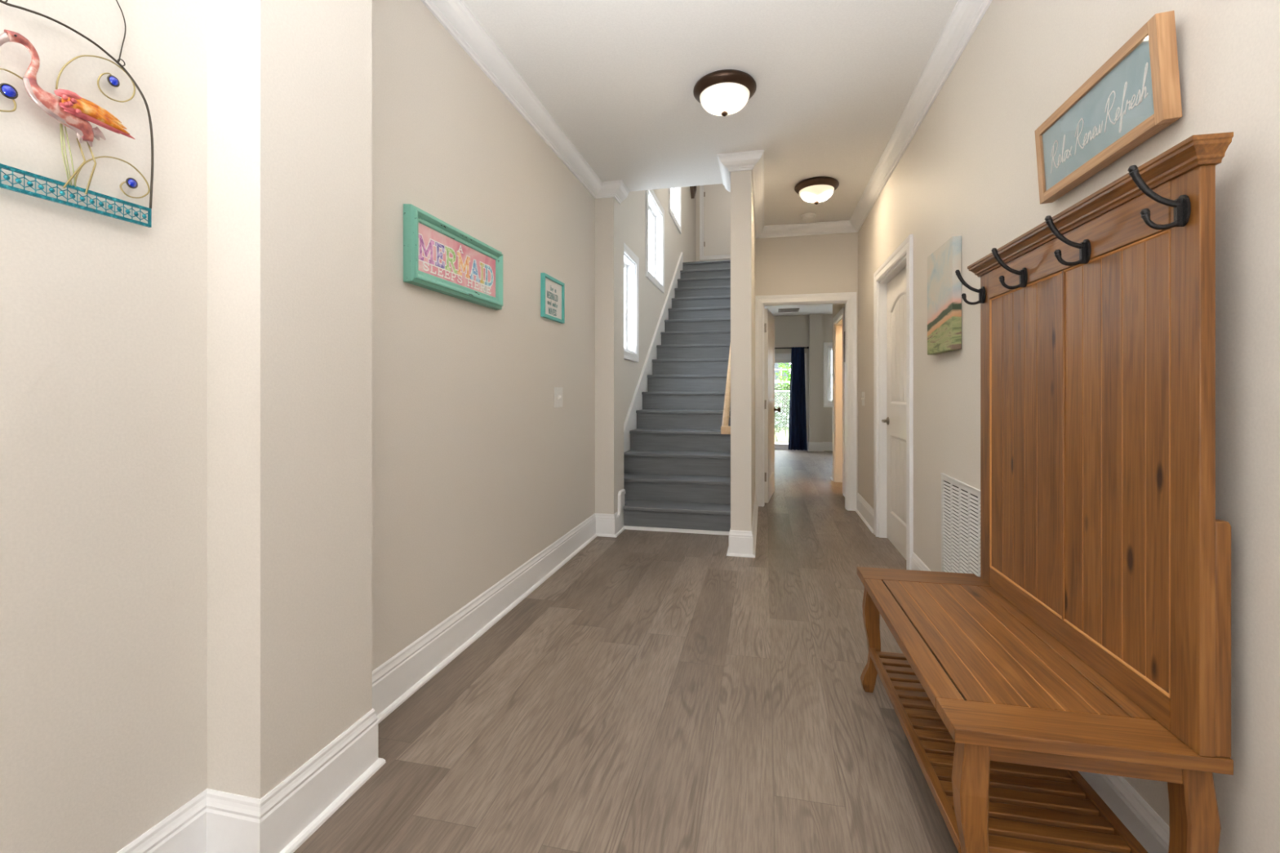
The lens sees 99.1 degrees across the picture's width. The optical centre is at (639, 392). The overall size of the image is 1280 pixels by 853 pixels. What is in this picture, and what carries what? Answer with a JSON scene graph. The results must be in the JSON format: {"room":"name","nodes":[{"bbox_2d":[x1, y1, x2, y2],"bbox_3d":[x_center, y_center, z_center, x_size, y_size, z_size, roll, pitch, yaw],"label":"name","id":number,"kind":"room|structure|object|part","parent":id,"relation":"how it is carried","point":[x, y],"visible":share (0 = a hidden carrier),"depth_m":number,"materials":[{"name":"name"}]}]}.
{"room":"entrance hallway","nodes":[
{"label":"entrance hallway","id":0,"kind":"room"},
{"bbox_2d":[207,0,372,799],"bbox_3d":[-0.918,-0.247,1.467,0.155,2.735,0.370,0,0,13],"label":"wall","id":1,"kind":"structure","parent":0,"point":[290,82],"depth_m":1.34,"materials":[{"name":"beige paint"}]},
{"bbox_2d":[0,0,695,852],"bbox_3d":[-0.523,-1.730,3.875,0.150,5.900,13.920,0,0,13],"label":"wall","id":2,"kind":"structure","parent":0,"point":[477,471],"depth_m":1.22,"materials":[{"name":"beige paint"}]},
{"bbox_2d":[0,0,153,227],"bbox_3d":[-1.096,-0.630,0.938,0.044,0.552,0.482,0,0,15],"label":"wall art","id":3,"kind":"object","parent":2,"relation":"attached to","point":[73,111],"visible":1,"depth_m":1.03,"materials":[{"name":"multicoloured metal"}]},
{"bbox_3d":[-1.074,-0.434,1.035,0.003,0.103,0.036,0,0,13],"label":"bird leg","id":4,"kind":"part","parent":3,"relation":"part of","materials":[{"name":"gold metal"}]},
{"bbox_3d":[-1.068,-0.435,1.060,0.003,0.104,0.019,0,0,13],"label":"bird leg","id":5,"kind":"part","parent":3,"relation":"part of","materials":[{"name":"gold metal"}]},
{"bbox_2d":[116,511,624,852],"bbox_3d":[-1.047,1.034,0.845,0.182,0.173,7.540,0,0,13],"label":"baseboard","id":6,"kind":"structure","parent":2,"relation":"attached to","point":[213,821],"depth_m":1.51,"materials":[{"name":"white paint"}]},
{"bbox_2d":[403,204,502,310],"bbox_3d":[-0.771,-0.552,2.351,0.046,0.286,0.713,0,0,13],"label":"sign","id":7,"kind":"object","parent":2,"relation":"attached to","point":[438,256],"visible":1,"depth_m":2.25,"materials":[{"name":"teal paint"}]},
{"bbox_3d":[-0.779,-0.552,2.353,0.020,0.194,0.621,0,0,13],"label":"sign panel","id":8,"kind":"part","parent":7,"relation":"part of","materials":[{"name":"pink paper"}]},
{"bbox_2d":[420,0,629,204],"bbox_3d":[-1.031,-1.567,0.785,0.240,0.095,7.430,0,0,13],"label":"crown molding","id":9,"kind":"structure","parent":2,"relation":"attached to","point":[455,15],"depth_m":2.79,"materials":[{"name":"white paint"}]},
{"bbox_2d":[540,272,564,323],"bbox_3d":[-0.541,-0.582,3.402,0.024,0.260,0.336,0,0,13],"label":"framed print","id":10,"kind":"object","parent":2,"relation":"attached to","point":[552,290],"visible":1,"depth_m":3.39,"materials":[{"name":"teal paint"}]},
{"bbox_2d":[554,386,562,407],"bbox_3d":[-0.517,0.030,3.514,0.022,0.130,0.140,0,0,13],"label":"light switch","id":11,"kind":"object","parent":2,"relation":"attached to","point":[557,390],"visible":1,"depth_m":3.50,"materials":[{"name":"white plastic"}]},
{"bbox_2d":[623,242,639,362],"bbox_3d":[-0.215,-0.860,5.173,0.171,1.084,1.084,0,0,13],"label":"window","id":12,"kind":"structure","parent":2,"relation":"in","point":[631,261],"depth_m":5.60,"materials":[{"name":"white glass"}]},
{"bbox_3d":[-0.255,-0.860,5.183,0.040,0.894,0.890,0,0,13],"label":"sash","id":13,"kind":"part","parent":12,"relation":"part of","materials":[{"name":"white plastic"}]},
{"bbox_2d":[645,189,664,293],"bbox_3d":[0.117,-1.840,6.626,0.171,1.084,1.074,0,0,13],"label":"window","id":14,"kind":"structure","parent":2,"relation":"in","point":[654,208],"depth_m":7.03,"materials":[{"name":"white glass"}]},
{"bbox_3d":[0.078,-1.840,6.635,0.040,0.894,0.880,0,0,13],"label":"sash","id":15,"kind":"part","parent":14,"relation":"part of","materials":[{"name":"white glass"}]},
{"bbox_2d":[668,186,681,234],"bbox_3d":[0.450,-3.040,8.078,0.171,1.084,1.074,0,0,13],"label":"window","id":16,"kind":"structure","parent":2,"relation":"in","point":[674,193],"depth_m":8.50,"materials":[{"name":"white glass"}]},
{"bbox_3d":[0.410,-3.040,8.087,0.040,0.894,0.880,0,0,13],"label":"sash","id":17,"kind":"part","parent":16,"relation":"part of","materials":[{"name":"white plastic"}]},
{"bbox_2d":[689,186,696,198],"bbox_3d":[0.951,-3.975,9.836,0.050,0.950,0.720,0,0,13],"label":"wall frame","id":18,"kind":"object","parent":2,"relation":"attached to","point":[693,188],"visible":0.16,"depth_m":9.79,"materials":[{"name":"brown wood"}]},
{"bbox_2d":[293,449,1095,852],"bbox_3d":[1.656,1.180,3.647,4.600,0.120,14.450,0,0,13],"label":"floor","id":19,"kind":"structure","parent":0,"point":[658,691],"depth_m":1.88,"materials":[{"name":"grey plastic"}]},
{"bbox_2d":[595,197,623,514],"bbox_3d":[-0.244,-0.247,4.411,0.155,2.735,0.310,0,0,13],"label":"wall pier","id":20,"kind":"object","parent":19,"relation":"on","point":[609,214],"visible":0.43,"depth_m":4.27,"materials":[{"name":"beige paint"}]},
{"bbox_2d":[617,488,625,521],"bbox_3d":[-0.152,0.907,4.414,0.023,0.225,0.207,0,0,13],"label":"trim","id":21,"kind":"structure","parent":20,"relation":"attached to","point":[621,493],"depth_m":4.39,"materials":[{"name":"white paint"}]},
{"bbox_2d":[623,252,730,535],"bbox_3d":[0.703,-0.558,6.499,1.066,3.355,4.364,0,0,13],"label":"staircase","id":22,"kind":"structure","parent":19,"relation":"on","point":[680,390],"depth_m":5.47,"materials":[{"name":"grey paint"}]},
{"bbox_2d":[857,132,1233,852],"bbox_3d":[0.955,0.329,1.529,0.465,1.582,1.065,0,0,12],"label":"hall tree","id":23,"kind":"object","parent":19,"relation":"on","point":[1093,633],"visible":1,"depth_m":1.22,"materials":[{"name":"brown wood"}]},
{"bbox_3d":[0.865,0.909,2.044,0.064,0.422,0.056,0,0,12],"label":"leg","id":24,"kind":"part","parent":23,"relation":"part of","materials":[{"name":"brown wood"}]},
{"bbox_3d":[0.757,0.684,1.576,0.058,0.028,0.782,0,0,12],"label":"seat rail","id":25,"kind":"part","parent":23,"relation":"part of","materials":[{"name":"brown wood"}]},
{"bbox_3d":[0.770,0.958,1.582,0.022,0.025,0.894,0,0,12],"label":"shelf rail","id":26,"kind":"part","parent":23,"relation":"part of","materials":[{"name":"brown wood"}]},
{"bbox_3d":[0.676,0.909,1.119,0.064,0.422,0.056,0,0,12],"label":"leg","id":27,"kind":"part","parent":23,"relation":"part of","materials":[{"name":"brown wood"}]},
{"bbox_3d":[1.130,0.684,1.500,0.071,0.028,0.782,0,0,12],"label":"seat rail","id":28,"kind":"part","parent":23,"relation":"part of","materials":[{"name":"brown wood"}]},
{"bbox_3d":[1.138,-0.371,1.479,0.025,0.093,0.832,0,0,12],"label":"rail","id":29,"kind":"part","parent":23,"relation":"part of","materials":[{"name":"brown wood"}]},
{"bbox_3d":[1.139,0.637,1.479,0.023,0.064,0.832,0,0,12],"label":"rail","id":30,"kind":"part","parent":23,"relation":"part of","materials":[{"name":"brown wood"}]},
{"bbox_3d":[1.126,-0.440,1.484,0.061,0.044,1.044,0,0,12],"label":"crown","id":31,"kind":"part","parent":23,"relation":"part of","materials":[{"name":"brown wood"}]},
{"bbox_3d":[1.112,0.958,1.512,0.024,0.025,0.894,0,0,12],"label":"shelf rail","id":32,"kind":"part","parent":23,"relation":"part of","materials":[{"name":"brown wood"}]},
{"bbox_3d":[1.060,0.909,1.041,0.064,0.422,0.056,0,0,12],"label":"leg","id":33,"kind":"part","parent":23,"relation":"part of","materials":[{"name":"brown wood"}]},
{"bbox_3d":[1.070,0.453,1.008,0.026,0.433,0.022,0,0,12],"label":"post","id":34,"kind":"part","parent":23,"relation":"part of","materials":[{"name":"brown wood"}]},
{"bbox_2d":[462,0,957,226],"bbox_3d":[0.103,-1.740,1.166,2.280,0.250,8.920,0,0,13],"label":"ceiling","id":35,"kind":"structure","parent":0,"point":[835,80],"depth_m":2.81,"materials":[{"name":"paint"}]},
{"bbox_2d":[693,69,756,116],"bbox_3d":[0.446,-1.536,2.873,0.328,0.159,0.328,0,0,13],"label":"ceiling light","id":36,"kind":"object","parent":35,"relation":"attached to","point":[723,92],"visible":1,"depth_m":2.79,"materials":[{"name":"white glass"}]},
{"bbox_2d":[800,212,815,221],"bbox_3d":[1.529,-1.593,4.954,0.132,0.044,0.132,0,0,13],"label":"smoke detector","id":37,"kind":"object","parent":35,"relation":"attached to","point":[807,216],"visible":1,"depth_m":4.91,"materials":[{"name":"white plastic"}]},
{"bbox_3d":[1.529,-1.606,4.954,0.132,0.018,0.132,0,0,13],"label":"mounting plate","id":38,"kind":"part","parent":37,"relation":"part of","materials":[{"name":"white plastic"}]},
{"bbox_2d":[794,176,839,204],"bbox_3d":[1.367,-1.536,4.221,0.328,0.159,0.328,0,0,13],"label":"ceiling light","id":39,"kind":"object","parent":35,"relation":"attached to","point":[817,189],"visible":1,"depth_m":4.13,"materials":[{"name":"white glass"}]},
{"bbox_2d":[695,185,730,261],"bbox_3d":[1.680,-3.378,10.449,1.210,2.604,0.120,0,0,13],"label":"wall","id":40,"kind":"structure","parent":0,"point":[697,193],"depth_m":10.51,"materials":[{"name":"beige paint"}]},
{"bbox_2d":[699,183,730,260],"bbox_3d":[1.639,-3.505,10.386,1.004,1.914,0.021,0,0,13],"label":"door","id":41,"kind":"structure","parent":40,"relation":"in","point":[717,242],"depth_m":10.43,"materials":[{"name":"white paint"}]},
{"bbox_2d":[730,169,755,531],"bbox_3d":[1.440,-1.780,7.005,0.140,5.800,6.700,0,0,13],"label":"wall","id":42,"kind":"structure","parent":0,"point":[742,214],"depth_m":3.74,"materials":[{"name":"beige paint"}]},
{"bbox_2d":[720,344,730,434],"bbox_3d":[1.150,-1.119,6.279,0.103,2.886,4.245,0,0,13],"label":"handrail","id":43,"kind":"object","parent":42,"relation":"attached to","point":[725,428],"visible":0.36,"depth_m":4.49,"materials":[{"name":"brown wood"}]},
{"bbox_2d":[726,488,758,557],"bbox_3d":[0.876,1.034,4.541,0.194,0.173,1.697,0,0,13],"label":"baseboard","id":44,"kind":"structure","parent":42,"relation":"attached to","point":[741,543],"depth_m":3.73,"materials":[{"name":"white paint"}]},
{"bbox_2d":[764,314,832,441],"bbox_3d":[3.276,-0.247,10.611,4.550,2.735,0.150,0,0,13],"label":"wall","id":45,"kind":"structure","parent":0,"point":[792,331],"depth_m":10.55,"materials":[{"name":"beige paint"}]},
{"bbox_2d":[764,353,806,450],"bbox_3d":[2.369,0.179,10.793,1.764,1.882,0.141,0,0,13],"label":"door","id":46,"kind":"structure","parent":45,"relation":"in","point":[779,357],"depth_m":10.65,"materials":[{"name":"white paint"}]},
{"bbox_3d":[2.372,0.220,10.808,1.520,1.720,0.070,0,0,13],"label":"sash","id":47,"kind":"part","parent":46,"relation":"part of","materials":[{"name":"glass"}]},
{"bbox_2d":[764,346,808,348],"bbox_3d":[2.365,-0.865,10.707,1.830,0.038,0.070,0,0,13],"label":"curtain rod","id":48,"kind":"object","parent":45,"relation":"attached to","point":[804,347],"visible":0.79,"depth_m":10.57,"materials":[{"name":"black metal"}]},
{"bbox_2d":[788,346,807,450],"bbox_3d":[3.034,0.115,10.486,0.353,1.980,0.070,0,0,13],"label":"curtain","id":49,"kind":"object","parent":48,"relation":"hanging from","point":[797,440],"visible":1,"depth_m":10.48,"materials":[{"name":"blue fabric"}]},
{"bbox_2d":[807,441,832,451],"bbox_3d":[4.086,1.034,10.274,1.820,0.173,0.147,0,0,13],"label":"baseboard","id":50,"kind":"structure","parent":45,"relation":"attached to","point":[824,446],"depth_m":10.41,"materials":[{"name":"white paint"}]},
{"bbox_2d":[823,342,832,407],"bbox_3d":[3.992,-0.340,10.421,0.934,1.244,0.141,0,0,13],"label":"window","id":51,"kind":"structure","parent":45,"relation":"in","point":[828,346],"depth_m":10.46,"materials":[{"name":"white paint"}]},
{"bbox_3d":[3.998,-0.340,10.446,0.730,1.040,0.030,0,0,13],"label":"sash","id":52,"kind":"part","parent":51,"relation":"part of","materials":[{"name":"white plastic"}]},
{"bbox_2d":[764,304,832,315],"bbox_3d":[2.676,-1.550,7.989,4.550,0.100,5.530,0,0,13],"label":"ceiling","id":53,"kind":"structure","parent":0,"point":[815,308],"depth_m":9.88,"materials":[{"name":"paint"}]},
{"bbox_2d":[777,307,799,312],"bbox_3d":[2.700,-1.495,9.907,0.360,0.010,0.380,0,0,13],"label":"ceiling vent","id":54,"kind":"object","parent":53,"relation":"in","point":[780,310],"visible":1,"depth_m":9.91,"materials":[{"name":"beige metal"}]},
{"bbox_2d":[755,232,857,497],"bbox_3d":[1.616,-0.247,5.334,0.950,2.735,0.120,0,0,13],"label":"wall","id":55,"kind":"structure","parent":0,"point":[820,263],"depth_m":5.27,"materials":[{"name":"beige paint"}]},
{"bbox_2d":[755,292,856,511],"bbox_3d":[1.691,0.084,5.698,0.941,2.072,0.906,0,0,13],"label":"door","id":56,"kind":"structure","parent":55,"relation":"in","point":[849,299],"depth_m":5.35,"materials":[{"name":"white paint"}]},
{"bbox_3d":[1.546,0.194,6.127,0.075,0.060,0.060,0,0,19],"label":"handle","id":57,"kind":"part","parent":56,"relation":"part of","materials":[{"name":"metal"}]},
{"bbox_2d":[808,313,822,442],"bbox_3d":[3.368,-0.190,10.452,0.232,2.620,0.120,0,0,13],"label":"wall column","id":58,"kind":"structure","parent":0,"point":[815,320],"depth_m":10.39,"materials":[{"name":"beige paint"}]},
{"bbox_2d":[832,0,1279,852],"bbox_3d":[1.365,-0.247,1.842,0.120,2.735,10.800,0,0,13],"label":"wall","id":59,"kind":"structure","parent":0,"point":[969,170],"depth_m":1.17,"materials":[{"name":"beige paint"}]},
{"bbox_2d":[830,465,832,480],"bbox_3d":[2.537,1.034,7.019,0.147,0.173,0.237,0,0,13],"label":"baseboard","id":60,"kind":"structure","parent":59,"relation":"attached to","point":[831,477],"depth_m":7.05,"materials":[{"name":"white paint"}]},
{"bbox_2d":[832,306,844,493],"bbox_3d":[2.409,0.089,6.435,0.145,2.062,0.944,0,0,13],"label":"door","id":61,"kind":"structure","parent":59,"relation":"in","point":[838,321],"depth_m":6.80,"materials":[{"name":"white paint"}]},
{"bbox_2d":[844,331,844,362],"bbox_3d":[2.185,-0.495,5.737,0.020,0.330,0.380,0,0,13],"label":"framed mirror","id":62,"kind":"object","parent":59,"relation":"attached to","point":[844,331],"visible":0.11,"depth_m":5.89,"materials":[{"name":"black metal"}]},
{"bbox_2d":[716,0,992,238],"bbox_3d":[0.524,-1.567,1.070,1.175,0.095,8.680,0,0,13],"label":"crown molding","id":63,"kind":"structure","parent":59,"relation":"attached to","point":[966,16],"depth_m":3.51,"materials":[{"name":"white paint"}]},
{"bbox_2d":[861,391,864,405],"bbox_3d":[1.986,0.055,4.870,0.022,0.125,0.120,0,0,13],"label":"light switch","id":64,"kind":"object","parent":59,"relation":"attached to","point":[863,393],"visible":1,"depth_m":4.85,"materials":[{"name":"white plastic"}]},
{"bbox_2d":[855,492,873,533],"bbox_3d":[1.956,1.034,4.751,0.027,0.173,0.865,0,0,13],"label":"baseboard","id":65,"kind":"structure","parent":59,"relation":"attached to","point":[865,512],"depth_m":4.72,"materials":[{"name":"white paint"}]},
{"bbox_2d":[873,234,913,569],"bbox_3d":[1.795,0.089,3.764,0.141,2.062,1.094,0,0,13],"label":"door","id":66,"kind":"structure","parent":59,"relation":"in","point":[893,281],"depth_m":3.92,"materials":[{"name":"white paint"}]},
{"bbox_3d":[1.852,0.215,4.108,0.053,0.062,0.137,0,0,13],"label":"handle","id":67,"kind":"part","parent":66,"relation":"part of","materials":[{"name":"silver metal"}]},
{"bbox_2d":[927,235,961,355],"bbox_3d":[1.465,-0.449,2.635,0.038,0.508,0.392,0,0,13],"label":"canvas painting","id":68,"kind":"object","parent":59,"relation":"attached to","point":[944,286],"visible":1,"depth_m":2.56},
{"bbox_2d":[940,473,980,577],"bbox_3d":[1.412,0.664,2.344,0.012,0.531,0.732,0,0,13],"label":"air vent","id":69,"kind":"object","parent":59,"relation":"in","point":[960,501],"visible":0.5,"depth_m":2.44,"materials":[{"name":"white metal"}]},
{"bbox_2d":[911,551,1169,852],"bbox_3d":[0.863,1.034,-0.023,0.027,0.173,6.700,0,0,13],"label":"baseboard","id":70,"kind":"structure","parent":59,"relation":"attached to","point":[1148,828],"depth_m":1.30,"materials":[{"name":"white paint"}]},
{"bbox_2d":[1034,10,1182,204],"bbox_3d":[1.171,-0.689,1.404,0.048,0.228,0.530,0,0,13],"label":"framed sign","id":71,"kind":"object","parent":59,"relation":"attached to","point":[1135,95],"visible":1,"depth_m":1.31,"materials":[{"name":"brown wood"}]},
{"bbox_3d":[1.165,-0.788,1.405,0.034,0.026,0.478,-4,-1,13],"label":"frame rail","id":72,"kind":"part","parent":71,"relation":"part of","materials":[{"name":"brown wood"}]},
{"bbox_2d":[1042,36,1154,190],"bbox_3d":[1.173,-0.689,1.404,0.022,0.178,0.482,-4,-1,13],"label":"print","id":73,"kind":"object","parent":71,"relation":"on","point":[1117,103],"depth_m":1.35},
{"bbox_3d":[1.177,-0.589,1.403,0.034,0.026,0.478,-4,-1,13],"label":"frame rail","id":74,"kind":"part","parent":71,"relation":"part of","materials":[{"name":"brown wood"}]},
{"label":"outside","id":75,"kind":"structure","parent":0,"visible":0},
{"bbox_2d":[764,427,788,442],"bbox_3d":[4.152,1.305,18.131,18.000,0.130,14.800,0,0,13],"label":"lawn","id":76,"kind":"structure","parent":75,"point":[781,437],"depth_m":15.45,"materials":[{"name":"green plant"}]},
{"bbox_2d":[764,442,788,444],"bbox_3d":[4.197,1.250,11.606,9.000,0.140,2.100,0,0,13],"label":"patio slab","id":77,"kind":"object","parent":76,"relation":"on","point":[764,442],"depth_m":12.79,"materials":[{"name":"concrete"}]},
{"bbox_2d":[764,384,790,440],"bbox_3d":[3.452,0.513,13.760,1.294,1.452,0.905,0,0,13],"label":"leafy shrub","id":78,"kind":"object","parent":76,"relation":"on","point":[783,408],"visible":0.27,"depth_m":13.64,"materials":[{"name":"green plant"}]},
{"bbox_3d":[3.277,0.664,13.721,0.542,1.155,0.806,0,0,-15],"label":"stem","id":79,"kind":"part","parent":78,"relation":"part of","materials":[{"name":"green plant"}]},
{"bbox_2d":[775,363,791,438],"bbox_3d":[3.957,-0.254,14.802,0.628,2.990,0.449,0,0,13],"label":"leafy shrub","id":80,"kind":"object","parent":76,"relation":"on","point":[781,365],"visible":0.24,"depth_m":14.77,"materials":[{"name":"green plant"}]},
{"bbox_2d":[764,390,832,442],"bbox_3d":[3.319,0.575,13.192,6.305,1.330,0.056,0,0,13],"label":"fence","id":81,"kind":"object","parent":76,"relation":"on","point":[780,391],"visible":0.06,"depth_m":13.16,"materials":[{"name":"metal"}]},
{"bbox_3d":[3.328,-0.030,13.190,6.000,0.040,0.040,0,0,13],"label":"rail","id":82,"kind":"part","parent":81,"relation":"part of","materials":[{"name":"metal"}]},
{"bbox_2d":[764,350,832,426],"bbox_3d":[5.076,-1.272,19.477,12.000,5.025,0.362,0,0,13],"label":"house","id":83,"kind":"structure","parent":76,"relation":"on","point":[776,367],"depth_m":19.31,"materials":[{"name":"grey"}]},
{"bbox_3d":[5.310,-0.410,19.247,1.160,1.600,0.006,0,0,13],"label":"pane","id":84,"kind":"part","parent":83,"relation":"part of","materials":[{"name":"clear glass"}]}
]}

